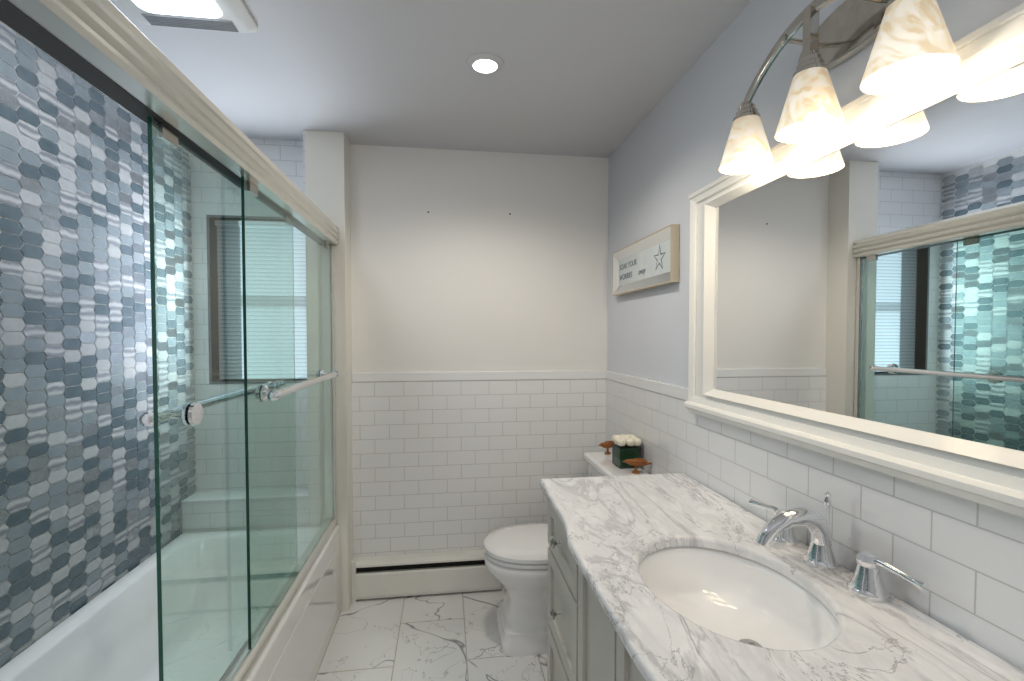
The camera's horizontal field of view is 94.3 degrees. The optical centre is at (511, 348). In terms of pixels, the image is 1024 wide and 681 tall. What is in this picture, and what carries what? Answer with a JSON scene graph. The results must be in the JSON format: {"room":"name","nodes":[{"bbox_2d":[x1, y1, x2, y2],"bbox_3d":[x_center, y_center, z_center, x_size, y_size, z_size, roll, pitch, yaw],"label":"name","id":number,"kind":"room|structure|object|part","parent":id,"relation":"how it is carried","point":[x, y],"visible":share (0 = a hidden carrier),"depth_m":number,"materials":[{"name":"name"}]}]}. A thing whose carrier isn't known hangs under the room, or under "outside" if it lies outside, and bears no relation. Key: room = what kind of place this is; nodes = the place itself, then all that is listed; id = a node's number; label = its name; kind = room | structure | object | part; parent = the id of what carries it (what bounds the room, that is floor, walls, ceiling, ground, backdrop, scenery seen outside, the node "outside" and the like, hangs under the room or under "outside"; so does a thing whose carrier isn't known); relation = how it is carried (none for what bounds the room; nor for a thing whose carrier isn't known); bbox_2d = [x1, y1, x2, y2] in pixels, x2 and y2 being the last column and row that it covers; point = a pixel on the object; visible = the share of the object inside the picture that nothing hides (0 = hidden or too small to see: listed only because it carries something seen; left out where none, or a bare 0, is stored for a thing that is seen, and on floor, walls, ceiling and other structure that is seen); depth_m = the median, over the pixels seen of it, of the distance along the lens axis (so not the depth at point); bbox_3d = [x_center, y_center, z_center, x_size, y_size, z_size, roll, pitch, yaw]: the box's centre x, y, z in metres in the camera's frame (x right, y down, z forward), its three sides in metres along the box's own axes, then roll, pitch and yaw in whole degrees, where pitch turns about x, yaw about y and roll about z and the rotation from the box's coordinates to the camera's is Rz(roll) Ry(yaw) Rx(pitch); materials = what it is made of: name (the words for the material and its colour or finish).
{"room":"bathroom","nodes":[
{"label":"bathroom","id":0,"kind":"room"},
{"bbox_2d":[305,130,352,611],"bbox_3d":[-0.946,0.134,2.478,0.187,2.440,0.152,0,2,-8],"label":"pilaster","id":1,"kind":"object","parent":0,"point":[327,173],"visible":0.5,"depth_m":2.41,"materials":[{"name":"white paint"}]},
{"bbox_2d":[0,0,338,244],"bbox_3d":[-0.797,-0.545,1.451,0.112,0.105,1.877,0,2,-8],"label":"header rail","id":2,"kind":"object","parent":1,"relation":"attached to","point":[111,41],"visible":0.75,"depth_m":0.92,"materials":[{"name":"white"}]},
{"bbox_2d":[0,0,240,181],"bbox_3d":[-0.816,-0.492,1.450,0.046,0.001,1.873,0,2,-8],"label":"channel","id":3,"kind":"object","parent":2,"relation":"attached to","point":[16,19],"depth_m":0.79,"materials":[{"name":"grey metal"}]},
{"bbox_2d":[152,117,332,680],"bbox_3d":[-0.827,0.185,1.686,0.038,1.377,1.384,0,2,-8],"label":"shower door","id":4,"kind":"structure","parent":2,"relation":"hanging from","point":[199,313],"depth_m":1.32,"materials":[{"name":"clear glass"}]},
{"bbox_2d":[147,116,163,680],"bbox_3d":[-0.747,0.205,0.998,0.008,1.377,0.001,0,2,-8],"label":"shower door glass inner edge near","id":5,"kind":"object","parent":4,"relation":"attached to","point":[154,367],"visible":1,"depth_m":0.99,"materials":[{"name":"teal"}]},
{"bbox_2d":[160,123,178,147],"bbox_3d":[-0.755,-0.469,1.039,0.016,0.037,0.060,0,2,-8],"label":"hanger","id":6,"kind":"object","parent":4,"relation":"attached to","point":[169,135],"visible":0.57,"depth_m":1.04,"materials":[{"name":"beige metal"}]},
{"bbox_3d":[-0.755,0.156,1.133,0.013,0.058,0.058,0,2,-8],"label":"towel bar knob","id":7,"kind":"part","parent":4,"relation":"part of","materials":[{"name":"silver metal"}]},
{"bbox_2d":[241,176,250,649],"bbox_3d":[-0.768,0.194,1.373,0.008,1.377,0.001,0,2,-8],"label":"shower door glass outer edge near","id":8,"kind":"object","parent":4,"relation":"attached to","point":[246,409],"visible":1,"depth_m":1.37,"materials":[{"name":"teal"}]},
{"bbox_2d":[248,180,257,196],"bbox_3d":[-0.777,-0.479,1.415,0.016,0.037,0.060,0,2,-8],"label":"hanger","id":9,"kind":"object","parent":4,"relation":"attached to","point":[253,188],"visible":0.57,"depth_m":1.41,"materials":[{"name":"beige metal"}]},
{"bbox_2d":[260,385,283,401],"bbox_3d":[-0.751,0.141,1.496,0.060,0.052,0.052,0,2,-8],"label":"post","id":10,"kind":"object","parent":4,"relation":"attached to","point":[265,390],"visible":0.67,"depth_m":1.48,"materials":[{"name":"silver metal"}]},
{"bbox_2d":[277,371,337,396],"bbox_3d":[-0.777,0.132,1.841,0.024,0.025,0.790,0,2,-8],"label":"door towel bar","id":11,"kind":"object","parent":10,"relation":"attached to","point":[299,386],"visible":0.84,"depth_m":1.73,"materials":[{"name":"silver metal"}]},
{"bbox_2d":[267,390,279,400],"bbox_3d":[-0.721,0.143,1.433,0.034,0.033,0.033,0,2,-8],"label":"finial","id":12,"kind":"object","parent":11,"relation":"attached to","point":[273,395],"visible":1,"depth_m":1.43,"materials":[{"name":"silver metal"}]},
{"bbox_3d":[-0.837,0.180,1.874,0.008,1.377,1.009,0,2,-8],"label":"glass","id":13,"kind":"part","parent":4,"relation":"part of","materials":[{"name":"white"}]},
{"bbox_2d":[320,369,327,375],"bbox_3d":[-0.845,0.122,2.179,0.060,0.052,0.052,0,2,-8],"label":"post","id":14,"kind":"object","parent":4,"relation":"attached to","point":[322,372],"visible":0.46,"depth_m":2.16,"materials":[{"name":"silver metal"}]},
{"bbox_2d":[303,130,304,193],"bbox_3d":[-1.042,-0.172,2.451,0.008,1.828,0.142,0,2,-8],"label":"tile","id":15,"kind":"structure","parent":1,"relation":"attached to","point":[304,158],"depth_m":2.36,"materials":[{"name":"white tile"}]},
{"bbox_2d":[330,244,335,517],"bbox_3d":[-0.923,0.171,2.390,0.060,1.379,0.022,0,2,-8],"label":"door jamb","id":16,"kind":"object","parent":1,"relation":"attached to","point":[333,378],"visible":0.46,"depth_m":2.38,"materials":[{"name":"white"}]},
{"bbox_2d":[314,585,546,680],"bbox_3d":[-0.279,1.464,0.687,2.464,0.120,4.195,0,2,-8],"label":"floor","id":17,"kind":"structure","parent":0,"point":[444,637],"depth_m":2.19,"materials":[{"name":"stone"}]},
{"bbox_2d":[0,525,339,680],"bbox_3d":[-1.120,1.153,1.452,0.751,0.460,1.877,0,2,-8],"label":"bathtub","id":18,"kind":"object","parent":17,"relation":"on","point":[109,633],"visible":0.42,"depth_m":1.74,"materials":[{"name":"white ceramic"}]},
{"bbox_3d":[-0.750,1.161,1.503,0.004,0.300,1.677,0,2,-8],"label":"apron panel","id":19,"kind":"part","parent":18,"relation":"part of","materials":[{"name":"white ceramic"}]},
{"bbox_2d":[221,518,336,680],"bbox_3d":[-0.797,0.903,1.491,0.068,0.034,1.877,0,2,-8],"label":"track rail","id":20,"kind":"object","parent":18,"relation":"on","point":[240,668],"visible":0.47,"depth_m":1.52,"materials":[{"name":"white metal"}]},
{"bbox_2d":[351,549,501,602],"bbox_3d":[-0.459,1.242,2.607,0.803,0.217,0.068,0,2,-8],"label":"baseboard heater","id":21,"kind":"object","parent":17,"relation":"on","point":[387,576],"visible":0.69,"depth_m":2.58,"materials":[{"name":"white metal"}]},
{"bbox_2d":[351,549,501,568],"bbox_3d":[-0.457,1.150,2.600,0.800,0.029,0.054,0,2,-8],"label":"cover","id":22,"kind":"object","parent":21,"relation":"attached to","point":[417,559],"depth_m":2.58,"materials":[{"name":"white metal"}]},
{"bbox_2d":[484,451,648,655],"bbox_3d":[0.234,0.960,2.280,0.739,0.800,0.490,0,2,-8],"label":"toilet","id":23,"kind":"object","parent":17,"relation":"on","point":[516,559],"visible":0.46,"depth_m":2.14,"materials":[{"name":"white ceramic"}]},
{"bbox_3d":[0.141,0.929,2.267,0.552,0.062,0.394,0,2,-8],"label":"seat lid","id":24,"kind":"part","parent":23,"relation":"part of","materials":[{"name":"white ceramic"}]},
{"bbox_3d":[0.150,1.161,2.275,0.571,0.398,0.392,0,2,-8],"label":"bowl","id":25,"kind":"part","parent":23,"relation":"part of","materials":[{"name":"white ceramic"}]},
{"bbox_2d":[598,441,613,453],"bbox_3d":[0.512,0.521,2.498,0.139,0.062,0.055,0,2,-8],"label":"bird figurine","id":26,"kind":"object","parent":23,"relation":"on","point":[607,444],"visible":0.75,"depth_m":2.48,"materials":[{"name":"brown wood"}]},
{"bbox_3d":[0.507,0.580,2.308,0.188,0.042,0.490,0,2,-8],"label":"tank lid","id":27,"kind":"part","parent":23,"relation":"part of","materials":[{"name":"white ceramic"}]},
{"bbox_2d":[612,434,641,468],"bbox_3d":[0.543,0.486,2.260,0.124,0.146,0.125,0,2,-8],"label":"vase","id":28,"kind":"object","parent":23,"relation":"on","point":[624,447],"visible":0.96,"depth_m":2.21,"materials":[{"name":"green glass"}]},
{"bbox_2d":[622,458,651,473],"bbox_3d":[0.571,0.531,2.146,0.145,0.062,0.043,0,2,-8],"label":"bird figurine","id":29,"kind":"object","parent":23,"relation":"on","point":[636,462],"visible":0.96,"depth_m":2.13,"materials":[{"name":"brown wood"}]},
{"bbox_2d":[547,513,642,680],"bbox_3d":[0.477,0.965,1.063,0.588,0.857,1.422,0,2,-8],"label":"bathroom vanity","id":30,"kind":"object","parent":17,"relation":"on","point":[582,645],"depth_m":1.33,"materials":[{"name":"grey paint"}]},
{"bbox_3d":[0.136,0.844,1.506,0.034,0.032,0.032,0,2,-8],"label":"drawer knob","id":31,"kind":"part","parent":30,"relation":"part of","materials":[{"name":"silver metal"}]},
{"bbox_3d":[0.136,0.616,1.500,0.034,0.032,0.032,0,2,-8],"label":"drawer knob","id":32,"kind":"part","parent":30,"relation":"part of","materials":[{"name":"silver metal"}]},
{"bbox_3d":[0.167,1.119,1.518,0.008,0.165,0.290,0,2,-8],"label":"drawer panel","id":33,"kind":"part","parent":30,"relation":"part of","materials":[{"name":"grey paint"}]},
{"bbox_3d":[0.162,1.119,1.518,0.018,0.255,0.380,0,2,-8],"label":"drawer","id":34,"kind":"part","parent":30,"relation":"part of","materials":[{"name":"grey paint"}]},
{"bbox_3d":[0.162,0.844,1.510,0.018,0.265,0.380,0,2,-8],"label":"drawer","id":35,"kind":"part","parent":30,"relation":"part of","materials":[{"name":"grey paint"}]},
{"bbox_3d":[0.162,0.616,1.504,0.018,0.160,0.380,0,2,-8],"label":"drawer","id":36,"kind":"part","parent":30,"relation":"part of","materials":[{"name":"grey paint"}]},
{"bbox_3d":[0.167,0.844,1.511,0.008,0.175,0.290,0,2,-8],"label":"drawer panel","id":37,"kind":"part","parent":30,"relation":"part of","materials":[{"name":"grey paint"}]},
{"bbox_3d":[0.167,0.616,1.504,0.008,0.070,0.290,0,2,-8],"label":"drawer panel","id":38,"kind":"part","parent":30,"relation":"part of","materials":[{"name":"grey paint"}]},
{"bbox_2d":[539,473,1023,680],"bbox_3d":[0.473,0.518,1.067,0.600,0.030,1.496,0,2,-8],"label":"countertop","id":39,"kind":"structure","parent":30,"relation":"on","point":[598,517],"depth_m":0.93,"materials":[{"name":"white stone"}]},
{"bbox_2d":[627,541,866,648],"bbox_3d":[0.469,0.596,1.035,0.378,0.147,0.477,0,2,-8],"label":"sink","id":40,"kind":"object","parent":39,"relation":"in","point":[730,595],"depth_m":1.16,"materials":[{"name":"white ceramic"}]},
{"bbox_2d":[747,491,928,604],"bbox_3d":[0.657,0.418,1.097,0.198,0.170,0.461,0,2,-8],"label":"faucet","id":41,"kind":"object","parent":39,"relation":"on","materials":[{"name":"silver metal"}]},
{"bbox_2d":[110,0,751,157],"bbox_3d":[-0.279,-1.095,0.615,2.464,0.120,4.195,0,2,-8],"label":"ceiling","id":42,"kind":"structure","parent":0,"point":[592,78],"depth_m":1.81,"materials":[{"name":"white paint"}]},
{"bbox_2d":[114,0,257,32],"bbox_3d":[-1.000,-1.039,1.389,0.375,0.033,0.340,0,2,-8],"label":"fan","id":43,"kind":"object","parent":42,"relation":"attached to","point":[235,16],"visible":0.98,"depth_m":1.46,"materials":[{"name":"white plastic"}]},
{"bbox_2d":[466,53,503,74],"bbox_3d":[-0.101,-1.060,1.781,0.144,0.012,0.144,0,2,-8],"label":"recessed light","id":44,"kind":"object","parent":42,"relation":"in","point":[485,63],"visible":1,"depth_m":1.76,"materials":[{"name":"white paint"}]},
{"bbox_2d":[350,144,607,372],"bbox_3d":[-0.271,0.127,2.708,1.649,2.440,0.120,0,2,-8],"label":"wall","id":45,"kind":"structure","parent":0,"point":[467,273],"depth_m":2.64,"materials":[{"name":"white paint"}]},
{"bbox_2d":[352,370,605,381],"bbox_3d":[-0.159,0.154,2.656,1.421,0.050,0.014,0,2,-8],"label":"trim","id":46,"kind":"structure","parent":45,"relation":"attached to","point":[465,376],"depth_m":2.65,"materials":[{"name":"white tile"}]},
{"bbox_2d":[352,379,605,584],"bbox_3d":[-0.159,0.764,2.675,1.421,1.170,0.010,0,2,-8],"label":"wainscot tile","id":47,"kind":"structure","parent":45,"relation":"attached to","point":[442,466],"depth_m":2.65,"materials":[{"name":"white tile"}]},
{"bbox_2d":[607,0,1023,387],"bbox_3d":[0.882,0.180,0.811,0.120,2.440,4.195,0,2,-8],"label":"wall","id":48,"kind":"structure","parent":0,"point":[665,159],"depth_m":1.85,"materials":[{"name":"white paint"}]},
{"bbox_2d":[612,224,679,295],"bbox_3d":[0.605,-0.390,2.233,0.034,0.230,0.680,0,2,-8],"label":"sign","id":49,"kind":"object","parent":48,"relation":"attached to","point":[650,261],"visible":1,"depth_m":2.14,"materials":[{"name":"beige wood"}]},
{"bbox_3d":[0.615,-0.390,2.235,0.016,0.136,0.586,0,2,-8],"label":"panel","id":50,"kind":"part","parent":49,"relation":"part of","materials":[{"name":"white wood"}]},
{"bbox_2d":[606,370,687,400],"bbox_3d":[0.817,0.206,0.797,0.014,0.050,3.945,0,2,-8],"label":"trim","id":51,"kind":"structure","parent":48,"relation":"attached to","point":[674,391],"depth_m":2.13,"materials":[{"name":"white tile"}]},
{"bbox_2d":[606,379,1023,670],"bbox_3d":[0.819,0.816,0.815,0.010,1.170,3.945,0,2,-8],"label":"wainscot tile","id":52,"kind":"structure","parent":48,"relation":"attached to","point":[964,558],"depth_m":1.03,"materials":[{"name":"white tile"}]},
{"bbox_2d":[719,0,959,174],"bbox_3d":[0.690,-0.642,1.064,0.182,0.309,0.593,0,2,-8],"label":"sconce","id":53,"kind":"object","parent":48,"relation":"attached to","point":[914,47],"visible":0.98,"depth_m":1.03,"materials":[{"name":"white glass"}]},
{"bbox_2d":[733,100,760,127],"bbox_3d":[0.636,-0.640,1.288,0.066,0.052,0.066,0,2,-8],"label":"socket","id":54,"kind":"object","parent":53,"relation":"attached to","point":[747,112],"depth_m":1.26,"materials":[{"name":"silver metal"}]},
{"bbox_3d":[0.636,-0.556,1.290,0.136,0.124,0.136,0,2,-8],"label":"lamp shade","id":55,"kind":"part","parent":53,"relation":"part of","materials":[{"name":"white glass"}]},
{"bbox_3d":[0.704,-0.738,1.147,0.097,0.019,0.011,0,2,-8],"label":"arm","id":56,"kind":"part","parent":53,"relation":"part of"},
{"bbox_2d":[792,49,827,84],"bbox_3d":[0.667,-0.634,1.063,0.066,0.052,0.066,0,2,-8],"label":"socket","id":57,"kind":"object","parent":53,"relation":"attached to","point":[811,62],"depth_m":1.04,"materials":[{"name":"silver metal"}]},
{"bbox_3d":[0.667,-0.550,1.065,0.136,0.124,0.136,0,2,-8],"label":"lamp shade","id":58,"kind":"part","parent":53,"relation":"part of","materials":[{"name":"white glass"}]},
{"bbox_3d":[0.667,-0.705,1.061,0.024,0.103,0.022,0,2,-8],"label":"stem","id":59,"kind":"part","parent":53,"relation":"part of","materials":[{"name":"silver metal"}]},
{"bbox_3d":[0.725,-0.734,0.988,0.097,0.020,0.011,0,2,-8],"label":"arm","id":60,"kind":"part","parent":53,"relation":"part of"},
{"bbox_3d":[0.698,-0.544,0.837,0.136,0.124,0.136,0,2,-8],"label":"lamp shade","id":61,"kind":"part","parent":53,"relation":"part of","materials":[{"name":"white glass"}]},
{"bbox_2d":[684,2,1023,517],"bbox_3d":[0.754,-0.142,1.090,0.052,0.798,1.338,0,2,-8],"label":"mirror","id":62,"kind":"object","parent":48,"relation":"attached to","point":[856,289],"visible":0.94,"depth_m":0.98,"materials":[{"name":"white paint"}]},
{"bbox_3d":[0.754,0.234,1.101,0.052,0.044,1.338,0,2,-8],"label":"frame sill","id":63,"kind":"part","parent":62,"relation":"part of","materials":[{"name":"white paint"}]},
{"bbox_3d":[0.757,-0.533,1.080,0.046,0.016,1.334,0,2,-8],"label":"frame cornice","id":64,"kind":"part","parent":62,"relation":"part of","materials":[{"name":"white paint"}]},
{"bbox_3d":[-1.335,-0.888,2.533,0.498,0.400,0.120,0,2,-8],"label":"wall","id":65,"kind":"structure","parent":0,"visible":0},
{"bbox_2d":[249,138,303,192],"bbox_3d":[-1.326,-0.886,2.469,0.498,0.400,0.010,0,2,-8],"label":"tile","id":66,"kind":"structure","parent":65,"relation":"attached to","point":[285,157],"depth_m":2.48,"materials":[{"name":"white tile"}]},
{"bbox_3d":[-1.440,0.189,0.491,0.120,2.440,4.195,0,2,-8],"label":"wall","id":67,"kind":"structure","parent":0,"visible":0},
{"bbox_2d":[0,30,155,658],"bbox_3d":[-1.377,0.039,0.491,0.004,2.140,3.945,0,2,-8],"label":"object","id":68,"kind":"structure","parent":67,"relation":"attached to","point":[69,350],"depth_m":1.64,"materials":[{"name":"white tile"}]},
{"bbox_2d":[0,22,155,667],"bbox_3d":[-1.376,0.048,0.506,0.001,2.118,3.910,0,2,-8],"label":"wall","id":69,"kind":"structure","parent":68,"relation":"attached to","point":[71,342],"depth_m":1.64,"materials":[{"name":"tile"}]},
{"bbox_3d":[-0.800,0.157,1.126,0.060,0.052,0.052,0,2,-8],"label":"post","id":70,"kind":"object","parent":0,"visible":0},
{"bbox_3d":[-0.860,0.149,1.411,0.024,0.025,0.680,0,2,-8],"label":"door towel bar","id":71,"kind":"object","parent":70,"relation":"attached to","visible":0},
{"bbox_2d":[139,411,153,426],"bbox_3d":[-0.811,0.159,1.058,0.034,0.033,0.033,0,2,-8],"label":"finial","id":72,"kind":"object","parent":71,"relation":"attached to","point":[146,419],"visible":0.73,"depth_m":1.05,"materials":[{"name":"silver metal"}]}
]}

